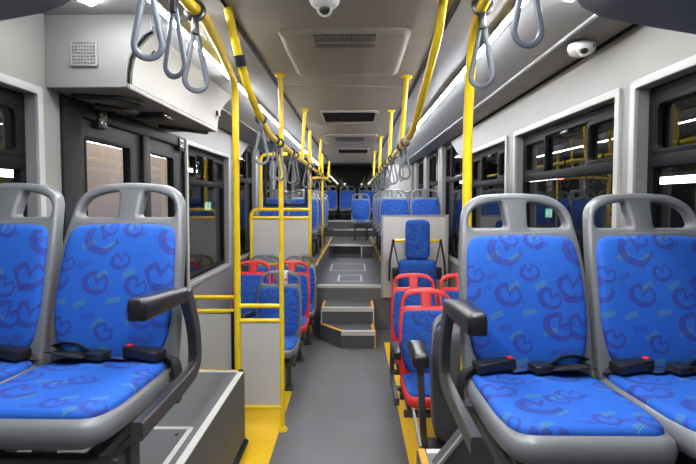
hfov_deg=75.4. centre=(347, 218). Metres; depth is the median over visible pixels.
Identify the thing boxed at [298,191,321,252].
seat
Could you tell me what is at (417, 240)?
seat
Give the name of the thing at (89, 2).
light bar
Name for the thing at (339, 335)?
step
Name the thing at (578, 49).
ceiling camera
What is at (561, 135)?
lamp
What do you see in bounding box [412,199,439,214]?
cushion
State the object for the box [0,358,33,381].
seat cushion
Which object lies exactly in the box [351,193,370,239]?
seat
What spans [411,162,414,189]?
window
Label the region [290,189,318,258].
seat
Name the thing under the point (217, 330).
screen
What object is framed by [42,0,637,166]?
ceiling
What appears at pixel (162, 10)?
recessed light
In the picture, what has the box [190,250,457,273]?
floor
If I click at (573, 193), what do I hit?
window
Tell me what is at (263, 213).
cushion
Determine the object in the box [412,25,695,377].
wall
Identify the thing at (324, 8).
ceiling camera
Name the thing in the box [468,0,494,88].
strap
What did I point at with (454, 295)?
cushion
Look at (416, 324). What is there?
cushion
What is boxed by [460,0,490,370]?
stanchion
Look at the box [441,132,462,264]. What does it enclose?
window
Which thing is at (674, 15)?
trim
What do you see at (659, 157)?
window
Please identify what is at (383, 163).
strap
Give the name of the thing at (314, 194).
seat
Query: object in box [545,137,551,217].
exit sign
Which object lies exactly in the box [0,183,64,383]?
seat
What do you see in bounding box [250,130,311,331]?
partition
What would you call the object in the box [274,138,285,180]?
strap
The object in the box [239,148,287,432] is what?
screen
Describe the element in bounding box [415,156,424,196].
window
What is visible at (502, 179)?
window
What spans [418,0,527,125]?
recessed light
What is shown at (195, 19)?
strap
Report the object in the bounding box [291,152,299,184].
strap
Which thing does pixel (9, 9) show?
trim
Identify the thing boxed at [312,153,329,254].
stanchion
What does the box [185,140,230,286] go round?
window
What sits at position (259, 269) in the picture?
cushion
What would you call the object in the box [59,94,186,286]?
door
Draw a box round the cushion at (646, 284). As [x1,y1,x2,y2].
[596,235,695,366]
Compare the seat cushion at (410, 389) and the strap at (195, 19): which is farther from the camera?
the seat cushion at (410, 389)
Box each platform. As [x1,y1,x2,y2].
[57,369,248,463]
[242,236,333,283]
[370,236,450,285]
[417,448,440,463]
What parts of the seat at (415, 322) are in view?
armrest, frame, backrest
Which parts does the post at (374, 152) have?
post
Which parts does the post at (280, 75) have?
post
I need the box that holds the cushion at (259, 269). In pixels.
[249,267,277,283]
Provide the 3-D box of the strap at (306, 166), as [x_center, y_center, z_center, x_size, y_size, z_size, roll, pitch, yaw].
[-0.423,-0.455,4.592,0.086,0.280,0.025,-1,3,-17]
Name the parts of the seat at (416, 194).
backrest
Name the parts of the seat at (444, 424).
armrest, frame, backrest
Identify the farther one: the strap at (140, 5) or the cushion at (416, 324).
the cushion at (416, 324)
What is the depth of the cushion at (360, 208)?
9.33 m
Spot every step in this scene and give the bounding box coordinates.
[319,320,375,347]
[321,300,373,323]
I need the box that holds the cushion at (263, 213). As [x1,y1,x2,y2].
[261,199,287,215]
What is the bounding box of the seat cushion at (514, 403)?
[472,371,663,435]
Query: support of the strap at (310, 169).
attached to the handrail at (239, 57)
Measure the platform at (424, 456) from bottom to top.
0.491 m
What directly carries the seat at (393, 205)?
on the platform at (376, 252)
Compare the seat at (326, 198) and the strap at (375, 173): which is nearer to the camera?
the strap at (375, 173)
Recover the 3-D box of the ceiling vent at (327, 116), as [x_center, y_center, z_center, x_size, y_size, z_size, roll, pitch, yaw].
[0.011,-1.022,4.511,0.570,0.024,0.600,0,2,1]
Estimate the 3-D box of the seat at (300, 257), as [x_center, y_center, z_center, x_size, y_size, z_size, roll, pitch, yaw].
[-0.567,0.911,5.065,0.406,0.955,0.617,0,2,1]
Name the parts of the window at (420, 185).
hopper frame, frame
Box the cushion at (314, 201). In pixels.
[291,199,316,227]
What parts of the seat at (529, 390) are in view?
armrest, frame, backrest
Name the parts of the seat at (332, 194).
backrest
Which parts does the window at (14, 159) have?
hopper frame, frame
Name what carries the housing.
attached to the ceiling
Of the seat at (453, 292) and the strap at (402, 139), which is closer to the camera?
the strap at (402, 139)
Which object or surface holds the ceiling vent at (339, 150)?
in the ceiling
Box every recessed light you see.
[148,0,317,163]
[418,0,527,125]
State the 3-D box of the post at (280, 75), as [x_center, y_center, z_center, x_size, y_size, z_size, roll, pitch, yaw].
[-0.451,-0.732,3.009,0.076,0.470,0.076,0,2,1]
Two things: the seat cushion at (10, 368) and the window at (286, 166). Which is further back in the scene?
the window at (286, 166)
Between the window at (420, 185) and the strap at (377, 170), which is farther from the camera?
the window at (420, 185)
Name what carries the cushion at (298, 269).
on the seat at (300, 257)
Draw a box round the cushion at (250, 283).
[233,274,268,314]
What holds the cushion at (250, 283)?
on the seat at (250, 281)
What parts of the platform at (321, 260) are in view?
edge trim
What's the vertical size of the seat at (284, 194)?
0.955 m
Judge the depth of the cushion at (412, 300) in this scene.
3.84 m
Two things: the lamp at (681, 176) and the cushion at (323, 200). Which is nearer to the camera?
the lamp at (681, 176)
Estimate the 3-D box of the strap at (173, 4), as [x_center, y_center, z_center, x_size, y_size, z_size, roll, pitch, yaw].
[-0.607,-0.672,1.572,0.103,0.366,0.026,0,2,11]
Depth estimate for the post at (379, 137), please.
5.95 m
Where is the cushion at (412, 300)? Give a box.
[393,291,435,338]
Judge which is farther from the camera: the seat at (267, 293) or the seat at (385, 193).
the seat at (385, 193)
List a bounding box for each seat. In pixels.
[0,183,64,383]
[0,183,201,463]
[231,260,270,317]
[241,270,301,390]
[248,254,278,283]
[260,189,288,215]
[272,260,309,361]
[283,190,295,215]
[284,254,316,344]
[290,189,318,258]
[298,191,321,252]
[313,192,325,247]
[317,192,327,242]
[323,186,336,219]
[339,186,355,219]
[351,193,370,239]
[358,186,373,219]
[373,192,383,244]
[374,192,386,248]
[377,190,401,254]
[380,189,409,240]
[388,220,445,288]
[390,288,454,417]
[391,273,437,374]
[399,191,420,197]
[405,190,428,207]
[407,314,472,449]
[410,189,440,214]
[432,193,678,463]
[439,273,458,323]
[583,193,695,463]
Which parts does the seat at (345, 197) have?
backrest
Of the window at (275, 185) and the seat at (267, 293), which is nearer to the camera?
the seat at (267, 293)
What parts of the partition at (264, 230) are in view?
frame, rail, panel, glass frame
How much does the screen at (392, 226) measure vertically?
1.424 m
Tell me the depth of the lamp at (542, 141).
8.25 m
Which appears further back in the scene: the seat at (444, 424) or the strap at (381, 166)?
the strap at (381, 166)
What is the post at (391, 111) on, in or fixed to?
attached to the ceiling
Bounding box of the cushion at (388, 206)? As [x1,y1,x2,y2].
[381,199,408,214]
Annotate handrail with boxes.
[223,6,330,182]
[370,0,447,181]
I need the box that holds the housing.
[44,14,231,133]
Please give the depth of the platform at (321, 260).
6.64 m
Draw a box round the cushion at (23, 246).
[0,223,47,346]
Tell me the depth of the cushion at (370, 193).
10.94 m
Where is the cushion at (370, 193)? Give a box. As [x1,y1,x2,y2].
[359,191,373,207]
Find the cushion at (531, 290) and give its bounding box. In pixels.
[467,235,586,365]
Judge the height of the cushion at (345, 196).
0.411 m
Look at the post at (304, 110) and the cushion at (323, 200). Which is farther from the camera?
the cushion at (323, 200)
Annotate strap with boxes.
[130,0,165,61]
[163,0,186,79]
[182,0,209,93]
[253,113,269,164]
[269,135,280,179]
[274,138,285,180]
[286,148,296,183]
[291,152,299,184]
[302,161,310,187]
[307,164,312,188]
[314,169,319,190]
[374,173,378,190]
[376,170,381,189]
[379,166,383,188]
[381,163,387,187]
[384,160,390,186]
[387,155,394,185]
[389,152,397,184]
[397,143,403,181]
[399,138,410,179]
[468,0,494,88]
[511,0,543,48]
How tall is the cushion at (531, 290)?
0.411 m
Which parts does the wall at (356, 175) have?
panel, pane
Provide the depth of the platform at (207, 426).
2.31 m
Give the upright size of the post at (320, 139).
0.472 m
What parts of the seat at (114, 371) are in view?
frame, backrest, armrest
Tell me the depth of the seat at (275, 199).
6.27 m
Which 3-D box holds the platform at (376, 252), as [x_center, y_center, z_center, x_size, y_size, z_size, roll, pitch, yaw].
[0.866,0.602,7.715,0.840,0.251,4.410,0,2,1]
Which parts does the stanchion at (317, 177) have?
rail, rail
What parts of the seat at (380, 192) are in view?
backrest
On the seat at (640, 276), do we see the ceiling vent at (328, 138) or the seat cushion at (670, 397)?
the seat cushion at (670, 397)
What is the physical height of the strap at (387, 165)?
0.280 m
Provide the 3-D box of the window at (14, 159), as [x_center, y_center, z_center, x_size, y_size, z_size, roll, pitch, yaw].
[-1.403,0.069,1.227,0.094,1.230,1.575,0,2,1]
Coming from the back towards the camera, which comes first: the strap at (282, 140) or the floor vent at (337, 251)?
the floor vent at (337, 251)
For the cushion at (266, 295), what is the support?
on the seat at (267, 293)
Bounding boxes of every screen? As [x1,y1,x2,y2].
[179,295,234,369]
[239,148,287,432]
[381,215,448,297]
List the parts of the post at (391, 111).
post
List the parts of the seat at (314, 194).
backrest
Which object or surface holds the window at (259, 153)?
in the wall at (22, 39)
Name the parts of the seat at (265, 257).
backrest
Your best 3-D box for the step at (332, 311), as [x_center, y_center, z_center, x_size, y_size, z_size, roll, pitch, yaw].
[-0.003,1.101,5.338,0.609,0.187,0.408,0,2,1]
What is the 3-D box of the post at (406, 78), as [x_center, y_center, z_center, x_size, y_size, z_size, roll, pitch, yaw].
[0.396,-0.734,3.066,0.078,0.472,0.076,-2,3,-42]
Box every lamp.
[0,168,12,176]
[188,166,197,172]
[531,141,553,181]
[559,135,563,179]
[660,103,695,183]
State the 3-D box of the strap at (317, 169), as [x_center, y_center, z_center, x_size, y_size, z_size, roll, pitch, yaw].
[-0.405,-0.509,5.890,0.087,0.280,0.024,-1,3,-17]
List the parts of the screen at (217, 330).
rail, rail, post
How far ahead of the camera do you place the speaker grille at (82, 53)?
2.01 m
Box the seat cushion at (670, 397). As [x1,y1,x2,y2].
[607,372,695,431]
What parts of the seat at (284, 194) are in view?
backrest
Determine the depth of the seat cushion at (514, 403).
1.13 m
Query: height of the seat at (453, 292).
0.955 m
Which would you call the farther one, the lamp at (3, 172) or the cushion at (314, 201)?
the cushion at (314, 201)
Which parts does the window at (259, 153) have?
frame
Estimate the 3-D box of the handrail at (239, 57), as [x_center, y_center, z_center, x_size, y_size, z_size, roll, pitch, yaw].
[-0.441,-0.833,5.563,0.102,0.496,7.228,0,2,1]
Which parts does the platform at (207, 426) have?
hatch frame, hatch frame, edge trim, edge trim, edge trim, skirting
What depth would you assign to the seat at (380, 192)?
6.76 m
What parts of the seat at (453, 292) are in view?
backrest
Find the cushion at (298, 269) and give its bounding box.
[285,267,314,302]
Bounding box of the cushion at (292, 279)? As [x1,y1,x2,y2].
[274,275,307,314]
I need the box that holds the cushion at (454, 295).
[442,291,458,323]
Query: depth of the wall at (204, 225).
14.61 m
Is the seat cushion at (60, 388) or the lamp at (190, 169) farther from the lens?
the lamp at (190, 169)
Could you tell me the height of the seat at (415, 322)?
0.955 m
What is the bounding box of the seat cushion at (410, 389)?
[403,373,429,396]
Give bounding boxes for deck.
[312,258,449,329]
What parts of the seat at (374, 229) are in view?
backrest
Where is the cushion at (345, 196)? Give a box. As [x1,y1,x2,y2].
[340,191,354,207]
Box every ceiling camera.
[309,0,339,16]
[567,40,595,57]
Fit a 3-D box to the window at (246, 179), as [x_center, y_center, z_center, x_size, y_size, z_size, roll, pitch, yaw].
[-1.338,-0.239,5.740,0.094,1.467,1.220,0,2,1]
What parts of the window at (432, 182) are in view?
hopper frame, frame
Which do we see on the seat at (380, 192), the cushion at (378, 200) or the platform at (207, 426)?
the cushion at (378, 200)
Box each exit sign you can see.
[205,159,210,209]
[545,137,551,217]
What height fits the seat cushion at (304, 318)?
0.042 m
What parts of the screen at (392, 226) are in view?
post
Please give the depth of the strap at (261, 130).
2.41 m
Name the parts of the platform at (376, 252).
edge trim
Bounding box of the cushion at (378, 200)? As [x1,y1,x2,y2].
[378,200,379,223]
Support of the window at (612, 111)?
in the wall at (642, 51)
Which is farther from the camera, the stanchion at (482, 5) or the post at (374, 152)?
the post at (374, 152)
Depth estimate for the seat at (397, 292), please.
3.85 m
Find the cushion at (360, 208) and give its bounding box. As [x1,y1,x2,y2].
[352,200,369,219]
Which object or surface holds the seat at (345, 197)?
on the floor at (342, 245)
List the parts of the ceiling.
panel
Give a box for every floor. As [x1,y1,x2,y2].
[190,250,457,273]
[239,330,435,463]
[321,218,375,257]
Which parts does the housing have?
panel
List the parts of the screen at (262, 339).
rail, rail, panel, rail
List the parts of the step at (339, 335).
edge trim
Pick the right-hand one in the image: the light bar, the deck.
the deck
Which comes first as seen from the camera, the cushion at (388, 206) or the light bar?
the light bar
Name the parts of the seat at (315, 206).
backrest, frame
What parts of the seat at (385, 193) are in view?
backrest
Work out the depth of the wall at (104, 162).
4.89 m
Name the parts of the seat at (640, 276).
backrest, frame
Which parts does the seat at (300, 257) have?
backrest, frame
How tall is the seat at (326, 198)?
0.955 m
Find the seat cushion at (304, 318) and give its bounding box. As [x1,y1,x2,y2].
[301,316,306,325]
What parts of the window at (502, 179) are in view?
hopper frame, hopper frame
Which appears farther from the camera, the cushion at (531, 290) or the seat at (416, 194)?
the seat at (416, 194)
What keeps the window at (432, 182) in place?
in the wall at (642, 51)
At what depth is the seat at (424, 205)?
5.99 m
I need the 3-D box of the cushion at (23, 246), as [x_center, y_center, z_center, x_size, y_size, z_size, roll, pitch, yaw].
[-1.152,0.222,1.445,0.370,0.411,0.124,0,2,1]
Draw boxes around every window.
[0,73,49,361]
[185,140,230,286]
[232,139,256,263]
[258,149,273,215]
[274,161,284,189]
[285,164,293,190]
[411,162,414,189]
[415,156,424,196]
[425,147,439,200]
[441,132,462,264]
[472,135,508,227]
[475,94,695,278]
[513,88,622,227]
[627,55,695,227]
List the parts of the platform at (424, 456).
edge trim, edge trim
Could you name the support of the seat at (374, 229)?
on the platform at (376, 252)
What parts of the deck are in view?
hatch frame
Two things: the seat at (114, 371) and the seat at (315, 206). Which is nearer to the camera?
the seat at (114, 371)
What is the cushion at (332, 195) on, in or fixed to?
on the seat at (332, 194)
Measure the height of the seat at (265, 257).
0.955 m
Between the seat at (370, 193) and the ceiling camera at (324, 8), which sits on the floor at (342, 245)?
the seat at (370, 193)
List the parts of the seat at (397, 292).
frame, backrest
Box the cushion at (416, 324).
[402,310,441,371]
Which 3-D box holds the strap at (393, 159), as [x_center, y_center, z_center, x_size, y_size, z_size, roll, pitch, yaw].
[0.392,-0.435,3.880,0.086,0.280,0.025,1,3,18]
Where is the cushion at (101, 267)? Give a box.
[54,224,174,353]
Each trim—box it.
[0,0,70,20]
[577,0,695,34]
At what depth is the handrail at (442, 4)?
2.12 m
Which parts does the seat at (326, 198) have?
backrest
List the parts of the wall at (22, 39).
panel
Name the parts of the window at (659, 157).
frame, hopper frame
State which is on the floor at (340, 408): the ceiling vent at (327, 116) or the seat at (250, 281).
the seat at (250, 281)
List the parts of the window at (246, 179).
frame, hopper frame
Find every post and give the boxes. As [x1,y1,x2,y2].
[275,72,285,139]
[301,108,308,158]
[318,138,323,170]
[372,151,376,175]
[378,136,382,170]
[387,109,395,160]
[399,75,411,145]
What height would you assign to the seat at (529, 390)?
1.138 m
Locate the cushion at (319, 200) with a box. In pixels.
[318,199,320,223]
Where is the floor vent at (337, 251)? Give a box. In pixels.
[332,246,372,257]
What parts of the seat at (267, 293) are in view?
armrest, backrest, frame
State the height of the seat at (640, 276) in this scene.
1.135 m
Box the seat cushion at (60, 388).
[0,358,167,418]
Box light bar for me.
[80,0,95,5]
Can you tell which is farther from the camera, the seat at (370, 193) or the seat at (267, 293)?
the seat at (370, 193)
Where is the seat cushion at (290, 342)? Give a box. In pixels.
[284,336,297,349]
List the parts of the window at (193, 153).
hopper frame, hopper frame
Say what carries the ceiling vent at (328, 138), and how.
in the ceiling
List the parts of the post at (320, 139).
post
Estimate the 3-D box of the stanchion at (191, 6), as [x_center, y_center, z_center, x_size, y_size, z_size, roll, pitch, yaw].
[-0.651,0.318,1.927,0.146,2.404,2.408,0,2,-4]
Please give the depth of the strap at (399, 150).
3.22 m
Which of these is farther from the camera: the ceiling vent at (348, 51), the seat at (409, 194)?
the seat at (409, 194)
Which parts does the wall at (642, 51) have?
panel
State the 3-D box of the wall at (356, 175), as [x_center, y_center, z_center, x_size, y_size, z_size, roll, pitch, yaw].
[0.045,-0.128,10.564,2.745,2.570,2.480,0,2,1]
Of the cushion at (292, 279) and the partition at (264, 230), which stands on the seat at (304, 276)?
the cushion at (292, 279)
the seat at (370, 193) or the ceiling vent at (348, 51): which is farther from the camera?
the seat at (370, 193)
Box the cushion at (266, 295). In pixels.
[257,287,298,334]
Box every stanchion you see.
[179,0,240,369]
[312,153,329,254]
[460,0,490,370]
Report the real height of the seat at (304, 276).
0.955 m
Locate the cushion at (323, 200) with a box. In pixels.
[323,200,324,220]
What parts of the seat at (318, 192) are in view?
backrest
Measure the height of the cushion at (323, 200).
0.411 m
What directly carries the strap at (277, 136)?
attached to the handrail at (239, 57)
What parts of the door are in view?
stud plate, arm, stud plate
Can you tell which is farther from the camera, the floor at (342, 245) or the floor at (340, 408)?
the floor at (342, 245)
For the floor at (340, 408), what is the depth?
3.31 m
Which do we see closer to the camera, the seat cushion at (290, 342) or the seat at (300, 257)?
the seat cushion at (290, 342)
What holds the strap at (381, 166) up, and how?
attached to the handrail at (442, 4)
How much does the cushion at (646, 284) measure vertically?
0.411 m
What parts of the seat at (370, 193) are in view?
backrest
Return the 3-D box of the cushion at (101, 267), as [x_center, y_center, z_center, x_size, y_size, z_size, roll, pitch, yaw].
[-0.735,0.223,1.439,0.370,0.411,0.124,0,2,1]
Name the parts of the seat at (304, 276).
backrest, frame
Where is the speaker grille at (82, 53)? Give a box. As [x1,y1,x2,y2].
[69,40,98,66]
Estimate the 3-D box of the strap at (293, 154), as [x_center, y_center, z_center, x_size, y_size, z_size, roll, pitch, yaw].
[-0.439,-0.409,3.493,0.085,0.280,0.026,-1,3,-17]
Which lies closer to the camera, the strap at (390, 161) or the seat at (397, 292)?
the seat at (397, 292)
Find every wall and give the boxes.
[0,13,300,451]
[0,106,220,265]
[13,141,167,216]
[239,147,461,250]
[299,163,410,217]
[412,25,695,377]
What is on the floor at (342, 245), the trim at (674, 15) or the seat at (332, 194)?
the seat at (332, 194)
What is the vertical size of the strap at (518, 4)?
0.366 m
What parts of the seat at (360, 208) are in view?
backrest, frame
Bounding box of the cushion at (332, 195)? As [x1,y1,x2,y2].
[323,191,336,207]
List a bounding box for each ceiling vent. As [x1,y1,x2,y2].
[278,27,410,75]
[319,110,378,122]
[322,134,377,143]
[336,148,369,153]
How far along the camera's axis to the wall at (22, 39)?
2.04 m
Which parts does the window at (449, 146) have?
hopper frame, frame, hopper frame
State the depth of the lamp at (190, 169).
9.81 m
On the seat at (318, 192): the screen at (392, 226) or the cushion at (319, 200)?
the cushion at (319, 200)

